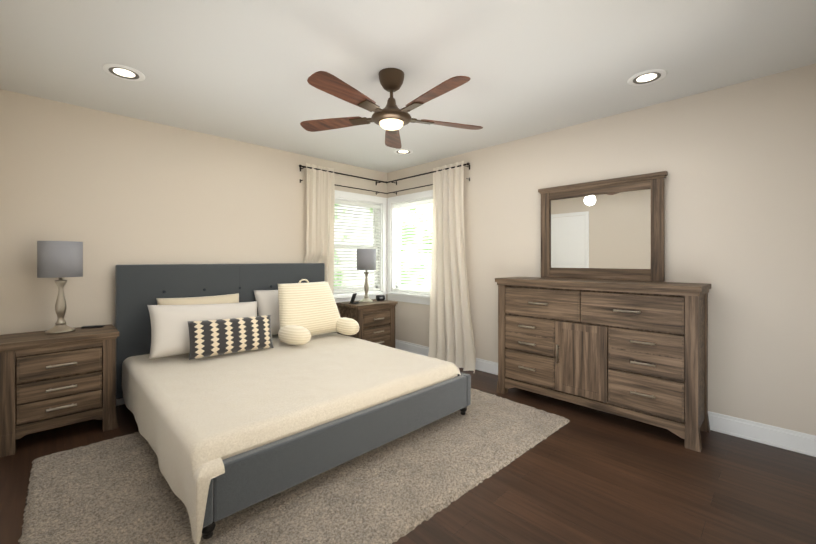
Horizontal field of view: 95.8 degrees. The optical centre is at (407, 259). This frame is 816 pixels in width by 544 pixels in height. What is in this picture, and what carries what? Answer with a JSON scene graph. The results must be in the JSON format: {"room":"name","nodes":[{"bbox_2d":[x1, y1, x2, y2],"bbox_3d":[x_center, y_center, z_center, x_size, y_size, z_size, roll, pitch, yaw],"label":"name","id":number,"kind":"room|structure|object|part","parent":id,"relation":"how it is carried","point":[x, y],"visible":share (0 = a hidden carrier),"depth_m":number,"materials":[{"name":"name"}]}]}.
{"room":"bedroom","nodes":[
{"label":"bedroom","id":0,"kind":"room"},
{"bbox_2d":[0,89,386,334],"bbox_3d":[-1.660,0.000,3.962,3.970,2.440,0.150,0,0,-44],"label":"wall","id":1,"kind":"structure","parent":0,"point":[110,191],"depth_m":3.12,"materials":[{"name":"beige paint"}]},
{"bbox_2d":[116,398,124,405],"bbox_3d":[-1.600,1.156,3.901,3.670,0.128,0.022,0,0,-44],"label":"baseboard","id":2,"kind":"structure","parent":1,"relation":"attached to","point":[120,401],"depth_m":3.09,"materials":[{"name":"white"}]},
{"bbox_2d":[333,190,386,302],"bbox_3d":[-0.707,-0.151,4.856,1.013,1.430,0.200,0,0,-44],"label":"window","id":3,"kind":"structure","parent":1,"relation":"in","point":[382,235],"depth_m":5.08,"materials":[{"name":"white"}]},
{"bbox_2d":[333,199,380,292],"bbox_3d":[-0.689,-0.169,4.850,0.812,1.176,0.054,0,0,-44],"label":"window blind","id":4,"kind":"object","parent":3,"relation":"attached to","point":[356,204],"visible":0.65,"depth_m":4.82,"materials":[{"name":"white plastic"}]},
{"bbox_2d":[0,368,815,543],"bbox_3d":[-0.147,1.270,2.413,4.270,0.100,4.780,0,0,-44],"label":"floor","id":5,"kind":"structure","parent":0,"point":[586,475],"depth_m":1.97,"materials":[{"name":"brown wood"}]},
{"bbox_2d":[0,324,118,457],"bbox_3d":[-2.452,0.870,2.605,0.606,0.700,0.454,0,0,-44],"label":"nightstand","id":6,"kind":"object","parent":5,"relation":"on","point":[49,381],"visible":1,"depth_m":2.46,"materials":[{"name":"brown wood"}]},
{"bbox_2d":[37,241,82,333],"bbox_3d":[-2.503,0.194,2.657,0.240,0.650,0.240,0,0,-44],"label":"lamp","id":7,"kind":"object","parent":6,"relation":"on","point":[60,260],"visible":0.96,"depth_m":2.59,"materials":[{"name":"grey fabric"}]},
{"bbox_3d":[-2.503,-0.004,2.656,0.240,0.255,0.240,0,0,-44],"label":"lamp shade","id":8,"kind":"part","parent":7,"relation":"part of","materials":[{"name":"grey fabric"}]},
{"bbox_2d":[81,325,103,328],"bbox_3d":[-2.409,0.511,2.818,0.130,0.016,0.040,0,0,-24],"label":"remote","id":9,"kind":"object","parent":6,"relation":"on","point":[94,326],"visible":1,"depth_m":2.81,"materials":[{"name":"black plastic"}]},
{"bbox_2d":[115,263,470,543],"bbox_3d":[-0.952,0.630,2.929,1.940,1.180,2.198,0,0,-44],"label":"bed","id":10,"kind":"object","parent":5,"relation":"on","point":[225,435],"visible":0.77,"depth_m":2.29,"materials":[{"name":"fabric"}]},
{"bbox_2d":[156,293,238,304],"bbox_3d":[-1.843,0.545,3.312,0.680,0.460,0.170,0,-18,-44],"label":"pillow","id":11,"kind":"object","parent":10,"relation":"on","point":[227,298],"visible":0.15,"depth_m":3.30,"materials":[{"name":"beige fabric"}]},
{"bbox_2d":[147,301,256,358],"bbox_3d":[-1.679,0.567,3.116,0.860,0.420,0.180,3,-24,-44],"label":"pillow","id":12,"kind":"object","parent":10,"relation":"on","point":[169,331],"visible":0.5,"depth_m":2.90,"materials":[{"name":"grey fabric"}]},
{"bbox_2d":[187,315,273,359],"bbox_3d":[-1.443,0.625,3.046,0.660,0.290,0.130,2,-15,-44],"label":"lumbar pillow","id":13,"kind":"object","parent":10,"relation":"on","point":[208,338],"visible":1,"depth_m":2.97,"materials":[{"name":"black fabric"}]},
{"bbox_2d":[254,290,279,334],"bbox_3d":[-1.242,0.535,3.899,0.720,0.480,0.170,0,-18,-44],"label":"pillow","id":14,"kind":"object","parent":10,"relation":"on","point":[267,302],"visible":0.23,"depth_m":3.69,"materials":[{"name":"grey fabric"}]},
{"bbox_2d":[278,279,358,344],"bbox_3d":[-0.906,0.483,3.638,0.569,0.573,0.786,0,0,42],"label":"pillow","id":15,"kind":"object","parent":10,"relation":"on","point":[307,310],"visible":1,"depth_m":3.59,"materials":[{"name":"beige fabric"}]},
{"bbox_3d":[-0.942,0.899,2.947,1.760,0.198,2.045,0,0,-44],"label":"mattress","id":16,"kind":"part","parent":10,"relation":"part of","materials":[{"name":"beige fabric"}]},
{"bbox_2d":[18,388,569,543],"bbox_3d":[-0.520,1.206,2.514,2.962,0.027,1.992,0,0,-43],"label":"rug","id":17,"kind":"object","parent":5,"relation":"on","point":[116,490],"visible":0.5,"depth_m":1.92,"materials":[{"name":"beige carpet"}]},
{"bbox_2d":[336,299,397,347],"bbox_3d":[-0.495,0.869,4.516,0.606,0.700,0.454,0,0,-44],"label":"nightstand","id":18,"kind":"object","parent":5,"relation":"on","point":[375,319],"visible":0.56,"depth_m":4.38,"materials":[{"name":"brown wood"}]},
{"bbox_2d":[349,293,358,303],"bbox_3d":[-0.637,0.457,4.353,0.100,0.122,0.090,0,0,21],"label":"phone stand","id":19,"kind":"object","parent":18,"relation":"on","point":[353,298],"visible":1,"depth_m":4.33,"materials":[{"name":"black plastic"}]},
{"bbox_2d":[357,249,375,301],"bbox_3d":[-0.514,0.193,4.556,0.240,0.650,0.240,0,0,-44],"label":"lamp","id":20,"kind":"object","parent":18,"relation":"on","point":[366,260],"visible":1,"depth_m":4.46,"materials":[{"name":"grey fabric"}]},
{"bbox_3d":[-0.514,-0.004,4.556,0.240,0.255,0.240,0,0,-44],"label":"lamp shade","id":21,"kind":"part","parent":20,"relation":"part of","materials":[{"name":"grey fabric"}]},
{"bbox_2d":[376,295,384,300],"bbox_3d":[-0.348,0.483,4.669,0.100,0.070,0.079,0,0,-24],"label":"alarm clock","id":22,"kind":"object","parent":18,"relation":"on","point":[380,297],"visible":1,"depth_m":4.65,"materials":[{"name":"black plastic"}]},
{"bbox_2d":[495,277,710,451],"bbox_3d":[1.477,0.695,3.006,0.456,1.050,1.500,0,0,-44],"label":"dresser","id":23,"kind":"object","parent":5,"relation":"on","point":[636,350],"visible":1,"depth_m":2.71,"materials":[{"name":"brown wood"}]},
{"bbox_2d":[538,171,667,281],"bbox_3d":[1.612,-0.252,3.165,0.050,0.840,1.020,0,0,-44],"label":"mirror","id":24,"kind":"object","parent":23,"relation":"on","point":[611,229],"visible":0.96,"depth_m":3.11,"materials":[{"name":"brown wood"}]},
{"bbox_3d":[1.621,-0.242,3.174,0.008,0.640,0.820,0,0,-44],"label":"glass","id":25,"kind":"part","parent":24,"relation":"part of","materials":[{"name":"white"}]},
{"bbox_2d":[0,0,815,172],"bbox_3d":[-0.147,-1.270,2.412,4.270,0.100,4.780,0,0,-44],"label":"ceiling","id":26,"kind":"structure","parent":0,"point":[241,70],"depth_m":2.23,"materials":[{"name":"white paint"}]},
{"bbox_2d":[102,63,144,80],"bbox_3d":[-1.848,-1.216,2.401,0.224,0.006,0.224,0,0,-44],"label":"recessed light","id":27,"kind":"object","parent":26,"relation":"in","point":[126,72],"visible":1,"depth_m":2.39,"materials":[{"name":"grey plastic"}]},
{"bbox_2d":[300,68,482,148],"bbox_3d":[-0.101,-1.039,2.383,1.274,0.360,1.262,0,0,-44],"label":"fan","id":28,"kind":"object","parent":26,"relation":"hanging from","point":[391,118],"visible":1,"depth_m":2.35,"materials":[{"name":"brown wood"}]},
{"bbox_2d":[393,149,412,154],"bbox_3d":[-0.052,-1.217,4.154,0.224,0.006,0.224,0,0,-44],"label":"recessed light","id":29,"kind":"object","parent":26,"relation":"in","point":[404,151],"visible":0.96,"depth_m":4.14,"materials":[{"name":"grey plastic"}]},
{"bbox_2d":[627,69,666,85],"bbox_3d":[1.596,-1.216,2.465,0.224,0.006,0.224,0,0,-44],"label":"recessed light","id":30,"kind":"object","parent":26,"relation":"in","point":[646,77],"visible":1,"depth_m":2.46,"materials":[{"name":"grey plastic"}]},
{"bbox_2d":[387,64,815,435],"bbox_3d":[1.272,0.000,3.693,0.150,2.440,4.330,0,0,-44],"label":"wall","id":31,"kind":"structure","parent":0,"point":[737,162],"depth_m":2.62,"materials":[{"name":"beige paint"}]},
{"bbox_2d":[299,161,475,372],"bbox_3d":[-0.229,0.051,4.126,1.392,2.313,1.613,0,0,-44],"label":"curtains","id":32,"kind":"object","parent":31,"relation":"attached to","point":[451,338],"visible":0.73,"depth_m":4.30,"materials":[{"name":"beige fabric"}]},
{"bbox_2d":[387,190,432,304],"bbox_3d":[0.111,-0.151,4.846,0.200,1.430,1.013,0,0,-44],"label":"window","id":33,"kind":"structure","parent":31,"relation":"in","point":[409,297],"depth_m":5.07,"materials":[{"name":"white"}]},
{"bbox_2d":[393,199,432,292],"bbox_3d":[0.093,-0.169,4.841,0.054,1.176,0.812,0,0,-44],"label":"window blind","id":34,"kind":"object","parent":33,"relation":"attached to","point":[414,204],"visible":0.71,"depth_m":4.87,"materials":[{"name":"white plastic"}]},
{"bbox_2d":[395,339,815,456],"bbox_3d":[1.158,1.156,3.687,0.022,0.128,4.180,0,0,-44],"label":"baseboard","id":35,"kind":"structure","parent":31,"relation":"attached to","point":[791,440],"depth_m":2.50,"materials":[{"name":"white"}]}
]}

